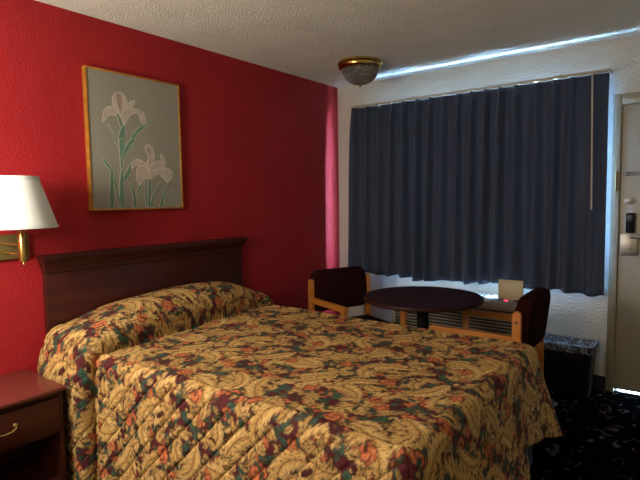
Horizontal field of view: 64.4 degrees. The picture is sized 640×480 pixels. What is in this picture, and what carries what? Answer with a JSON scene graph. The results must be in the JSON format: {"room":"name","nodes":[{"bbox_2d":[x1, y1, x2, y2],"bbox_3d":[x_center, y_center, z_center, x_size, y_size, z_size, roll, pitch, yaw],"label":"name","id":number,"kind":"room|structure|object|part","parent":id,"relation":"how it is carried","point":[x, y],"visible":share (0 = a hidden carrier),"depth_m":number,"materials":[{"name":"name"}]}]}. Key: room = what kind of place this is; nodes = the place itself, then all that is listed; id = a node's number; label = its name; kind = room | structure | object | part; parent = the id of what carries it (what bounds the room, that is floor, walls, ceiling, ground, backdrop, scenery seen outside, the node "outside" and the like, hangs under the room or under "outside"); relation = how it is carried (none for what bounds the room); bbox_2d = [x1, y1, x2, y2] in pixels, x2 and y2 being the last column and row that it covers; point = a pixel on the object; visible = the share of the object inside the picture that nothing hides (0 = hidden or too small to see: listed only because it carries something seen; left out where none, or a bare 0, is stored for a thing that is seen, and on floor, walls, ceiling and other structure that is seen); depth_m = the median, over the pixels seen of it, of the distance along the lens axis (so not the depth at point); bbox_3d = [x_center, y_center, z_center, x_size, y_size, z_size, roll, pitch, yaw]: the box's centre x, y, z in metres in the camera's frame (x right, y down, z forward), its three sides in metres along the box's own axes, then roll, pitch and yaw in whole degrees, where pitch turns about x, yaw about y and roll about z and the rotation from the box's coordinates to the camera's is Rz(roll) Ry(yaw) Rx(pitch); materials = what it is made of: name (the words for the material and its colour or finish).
{"room":"hotel room","nodes":[
{"label":"hotel room","id":0,"kind":"room"},
{"bbox_2d":[0,0,339,374],"bbox_3d":[-1.735,-0.018,2.676,0.140,2.530,6.200,3,6,37],"label":"wall","id":1,"kind":"structure","parent":0,"point":[259,144],"depth_m":3.56,"materials":[{"name":"red paint"}]},
{"bbox_2d":[0,175,58,264],"bbox_3d":[-1.503,-0.092,2.481,0.459,0.431,0.358,3,6,37],"label":"wall lamp","id":2,"kind":"object","parent":1,"relation":"attached to","point":[24,203],"visible":1,"depth_m":2.37,"materials":[{"name":"white fabric"}]},
{"bbox_3d":[-1.564,0.017,2.541,0.249,0.015,0.015,2,5,32],"label":"arm","id":3,"kind":"part","parent":2,"relation":"part of","materials":[{"name":"gold metal"}]},
{"bbox_3d":[-1.563,0.064,2.544,0.249,0.015,0.015,2,5,32],"label":"arm","id":4,"kind":"part","parent":2,"relation":"part of","materials":[{"name":"gold metal"}]},
{"bbox_3d":[-1.670,0.040,2.626,0.027,0.130,0.300,3,6,37],"label":"wall plate","id":5,"kind":"part","parent":2,"relation":"part of","materials":[{"name":"gold metal"}]},
{"bbox_3d":[-1.466,-0.300,2.434,0.212,0.010,0.212,3,6,37],"label":"shade trim","id":6,"kind":"part","parent":2,"relation":"part of","materials":[{"name":"white fabric"}]},
{"bbox_3d":[-1.447,0.011,2.470,0.039,0.227,0.039,3,6,37],"label":"post","id":7,"kind":"part","parent":2,"relation":"part of","materials":[{"name":"gold metal"}]},
{"bbox_3d":[-1.464,-0.180,2.443,0.354,0.238,0.354,3,6,37],"label":"lamp shade","id":8,"kind":"part","parent":2,"relation":"part of","materials":[{"name":"white fabric"}]},
{"bbox_3d":[-1.462,-0.062,2.452,0.358,0.010,0.358,3,6,37],"label":"shade trim","id":9,"kind":"part","parent":2,"relation":"part of","materials":[{"name":"white fabric"}]},
{"bbox_2d":[81,65,183,210],"bbox_3d":[-1.169,-0.616,3.244,0.035,0.842,0.666,3,6,37],"label":"framed picture","id":10,"kind":"object","parent":1,"relation":"attached to","point":[132,124],"visible":1,"depth_m":3.20,"materials":[{"name":"paper"}]},
{"bbox_2d":[36,0,639,87],"bbox_3d":[-0.065,-1.254,1.296,4.380,0.100,6.480,3,6,37],"label":"ceiling","id":11,"kind":"structure","parent":0,"point":[307,39],"depth_m":3.25,"materials":[{"name":"white paint"}]},
{"bbox_2d":[338,56,382,86],"bbox_3d":[0.322,-1.327,4.077,0.360,0.198,0.360,3,6,37],"label":"ceiling light","id":12,"kind":"object","parent":11,"relation":"attached to","point":[357,70],"visible":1,"depth_m":3.97,"materials":[{"name":"white glass"}]},
{"bbox_3d":[0.323,-1.309,4.078,0.292,0.125,0.292,3,6,37],"label":"lamp shade","id":13,"kind":"part","parent":12,"relation":"part of","materials":[{"name":"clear glass"}]},
{"bbox_2d":[338,34,639,375],"bbox_3d":[1.868,-0.169,3.916,4.380,2.530,0.140,3,6,37],"label":"wall","id":14,"kind":"structure","parent":0,"point":[575,315],"depth_m":3.94,"materials":[{"name":"white paint"}]},
{"bbox_2d":[348,68,611,296],"bbox_3d":[1.151,-0.431,4.220,2.170,1.617,0.204,3,6,37],"label":"curtain","id":15,"kind":"object","parent":14,"relation":"hanging from","point":[490,185],"visible":1,"depth_m":4.05,"materials":[{"name":"blue fabric"}]},
{"bbox_3d":[1.174,-1.225,4.201,2.165,0.032,0.093,3,6,37],"label":"rail","id":16,"kind":"part","parent":15,"relation":"part of","materials":[{"name":"beige metal"}]},
{"bbox_2d":[592,374,605,389],"bbox_3d":[1.156,1.017,4.468,2.384,0.102,0.012,3,6,37],"label":"baseboard","id":17,"kind":"structure","parent":14,"relation":"attached to","point":[598,381],"depth_m":3.77,"materials":[{"name":"black plastic"}]},
{"bbox_2d":[605,92,639,391],"bbox_3d":[2.536,0.058,3.398,1.035,2.140,0.169,3,6,37],"label":"trim","id":18,"kind":"structure","parent":14,"relation":"attached to","point":[620,100],"depth_m":3.63,"materials":[{"name":"paint"}]},
{"bbox_3d":[2.097,-0.418,3.597,0.016,0.140,0.023,3,6,37],"label":"guard plate","id":19,"kind":"part","parent":18,"relation":"part of","materials":[{"name":"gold metal"}]},
{"bbox_3d":[2.133,-0.025,3.639,0.009,0.140,0.040,3,6,37],"label":"strike plate","id":20,"kind":"part","parent":18,"relation":"part of","materials":[{"name":"paint"}]},
{"bbox_2d":[614,104,639,392],"bbox_3d":[2.506,0.089,3.362,0.926,2.044,0.107,3,6,37],"label":"door","id":21,"kind":"structure","parent":14,"relation":"in","point":[627,338],"depth_m":3.61,"materials":[{"name":"paint"}]},
{"bbox_3d":[2.190,0.033,3.601,0.112,0.157,0.015,3,6,37],"label":"lock plate","id":22,"kind":"part","parent":21,"relation":"part of","materials":[{"name":"metal"}]},
{"bbox_3d":[2.222,-0.021,3.538,0.141,0.040,0.059,3,6,37],"label":"lever handle","id":23,"kind":"part","parent":21,"relation":"part of","materials":[{"name":"metal"}]},
{"bbox_2d":[614,389,639,395],"bbox_3d":[2.562,1.120,3.498,0.928,0.006,0.110,3,6,37],"label":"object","id":24,"kind":"structure","parent":14,"relation":"attached to","point":[617,390],"depth_m":3.69,"materials":[{"name":"white"}]},
{"bbox_2d":[529,388,639,479],"bbox_3d":[0.083,1.355,1.644,4.380,0.100,6.840,3,6,37],"label":"floor","id":25,"kind":"structure","parent":0,"point":[599,439],"depth_m":2.98,"materials":[{"name":"carpet"}]},
{"bbox_2d":[0,369,66,479],"bbox_3d":[-1.584,0.998,2.417,0.458,0.542,0.566,3,6,37],"label":"nightstand","id":26,"kind":"object","parent":25,"relation":"on","point":[32,441],"visible":1,"depth_m":2.48,"materials":[{"name":"brown wood"}]},
{"bbox_3d":[-1.414,0.858,2.277,0.027,0.035,0.122,3,6,37],"label":"drawer pull","id":27,"kind":"part","parent":26,"relation":"part of","materials":[{"name":"gold metal"}]},
{"bbox_3d":[-1.443,0.864,2.299,0.053,0.167,0.500,3,6,37],"label":"drawer","id":28,"kind":"part","parent":26,"relation":"part of","materials":[{"name":"brown wood"}]},
{"bbox_2d":[36,237,532,467],"bbox_3d":[-0.193,0.643,2.766,2.253,1.152,1.530,3,6,37],"label":"bed","id":29,"kind":"object","parent":25,"relation":"on","point":[75,284],"visible":0.25,"depth_m":3.17,"materials":[{"name":"brown wood"}]},
{"bbox_3d":[-1.064,0.084,3.378,0.088,0.107,1.530,3,6,37],"label":"crown moulding","id":30,"kind":"part","parent":29,"relation":"part of","materials":[{"name":"brown wood"}]},
{"bbox_3d":[-1.073,0.635,3.435,0.043,1.090,1.480,3,6,37],"label":"headboard","id":31,"kind":"part","parent":29,"relation":"part of","materials":[{"name":"brown wood"}]},
{"bbox_2d":[37,281,561,479],"bbox_3d":[-0.120,0.778,2.715,2.302,0.887,1.672,3,6,37],"label":"bedspread","id":32,"kind":"object","parent":29,"relation":"on","point":[210,380],"visible":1,"depth_m":2.28,"materials":[{"name":"fabric"}]},
{"bbox_2d":[308,266,406,325],"bbox_3d":[0.283,0.678,4.068,0.590,0.865,0.594,-3,5,-30],"label":"armchair","id":33,"kind":"object","parent":25,"relation":"on","point":[336,289],"visible":0.55,"depth_m":4.17,"materials":[{"name":"red fabric"}]},
{"bbox_3d":[-0.066,0.714,4.127,0.034,0.796,0.048,-3,5,-30],"label":"leg","id":34,"kind":"part","parent":33,"relation":"part of","materials":[{"name":"brown wood"}]},
{"bbox_3d":[0.066,0.497,3.874,0.040,0.047,0.498,-3,5,-30],"label":"armrest","id":35,"kind":"part","parent":33,"relation":"part of","materials":[{"name":"brown wood"}]},
{"bbox_3d":[0.162,0.401,4.250,0.504,0.339,0.124,-3,5,-30],"label":"backrest","id":36,"kind":"part","parent":33,"relation":"part of","materials":[{"name":"red fabric"}]},
{"bbox_3d":[0.410,0.685,4.400,0.034,0.796,0.048,-3,5,-30],"label":"leg","id":37,"kind":"part","parent":33,"relation":"part of","materials":[{"name":"brown wood"}]},
{"bbox_3d":[0.311,0.703,4.022,0.500,0.097,0.485,-3,5,-30],"label":"seat","id":38,"kind":"part","parent":33,"relation":"part of","materials":[{"name":"red fabric"}]},
{"bbox_3d":[0.656,0.801,3.983,0.034,0.622,0.048,-3,5,-30],"label":"leg","id":39,"kind":"part","parent":33,"relation":"part of","materials":[{"name":"brown wood"}]},
{"bbox_2d":[363,286,483,328],"bbox_3d":[0.685,0.763,3.391,0.780,0.790,0.780,3,6,37],"label":"round table","id":40,"kind":"object","parent":25,"relation":"on","point":[423,300],"visible":0.52,"depth_m":3.27,"materials":[{"name":"brown wood"}]},
{"bbox_2d":[392,279,523,335],"bbox_3d":[1.161,0.690,4.215,1.072,0.793,0.359,3,6,37],"label":"air conditioner","id":41,"kind":"object","parent":25,"relation":"on","point":[510,292],"visible":0.24,"depth_m":3.94,"materials":[{"name":"paint"}]},
{"bbox_3d":[1.162,0.767,4.221,1.072,0.638,0.359,3,6,37],"label":"casing","id":42,"kind":"part","parent":41,"relation":"part of","materials":[{"name":"paint"}]},
{"bbox_2d":[395,307,514,335],"bbox_3d":[1.054,0.704,4.084,1.012,0.384,0.012,3,6,37],"label":"grille","id":43,"kind":"object","parent":41,"relation":"attached to","point":[505,309],"depth_m":3.96,"materials":[{"name":"metal"}]},
{"bbox_2d":[483,295,497,300],"bbox_3d":[1.323,0.457,4.003,0.100,0.002,0.210,3,6,44],"label":"leaflet","id":44,"kind":"object","parent":41,"relation":"on","point":[488,297],"visible":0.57,"depth_m":4.01,"materials":[{"name":"paper"}]},
{"bbox_3d":[1.431,0.468,3.881,0.210,0.008,0.155,3,6,37],"label":"control panel","id":45,"kind":"part","parent":41,"relation":"part of","materials":[{"name":"plastic"}]},
{"bbox_3d":[1.474,0.385,3.930,0.190,0.151,0.029,3,6,37],"label":"lid","id":46,"kind":"part","parent":41,"relation":"part of","materials":[{"name":"beige plastic"}]},
{"bbox_2d":[429,287,550,375],"bbox_3d":[1.086,0.733,3.212,0.594,0.865,0.590,2,6,36],"label":"armchair","id":47,"kind":"object","parent":25,"relation":"on","point":[529,319],"visible":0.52,"depth_m":2.98,"materials":[{"name":"brown wood"}]},
{"bbox_3d":[1.034,0.826,3.599,0.048,0.622,0.034,2,6,36],"label":"leg","id":48,"kind":"part","parent":47,"relation":"part of","materials":[{"name":"brown wood"}]},
{"bbox_3d":[0.883,0.553,3.003,0.498,0.047,0.040,2,6,36],"label":"armrest","id":49,"kind":"part","parent":47,"relation":"part of","materials":[{"name":"brown wood"}]},
{"bbox_3d":[1.206,0.514,3.446,0.498,0.047,0.040,2,6,36],"label":"armrest","id":50,"kind":"part","parent":47,"relation":"part of","materials":[{"name":"brown wood"}]},
{"bbox_3d":[1.106,0.795,2.862,0.048,0.796,0.034,2,6,36],"label":"leg","id":51,"kind":"part","parent":47,"relation":"part of","materials":[{"name":"brown wood"}]},
{"bbox_3d":[1.272,0.479,3.053,0.124,0.339,0.504,2,6,36],"label":"backrest","id":52,"kind":"part","parent":47,"relation":"part of","materials":[{"name":"red fabric"}]},
{"bbox_3d":[1.429,0.756,3.305,0.048,0.796,0.034,2,6,36],"label":"leg","id":53,"kind":"part","parent":47,"relation":"part of","materials":[{"name":"brown wood"}]},
{"bbox_2d":[544,334,597,396],"bbox_3d":[1.836,0.927,3.768,0.372,0.369,0.238,3,6,37],"label":"waste bin","id":54,"kind":"object","parent":25,"relation":"on","point":[572,372],"visible":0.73,"depth_m":3.69,"materials":[{"name":"black plastic"}]},
{"bbox_2d":[545,332,597,355],"bbox_3d":[1.835,0.863,3.763,0.391,0.268,0.257,3,6,37],"label":"liner","id":55,"kind":"object","parent":54,"relation":"in","point":[568,346],"visible":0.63,"depth_m":3.69,"materials":[{"name":"blue"}]}
]}

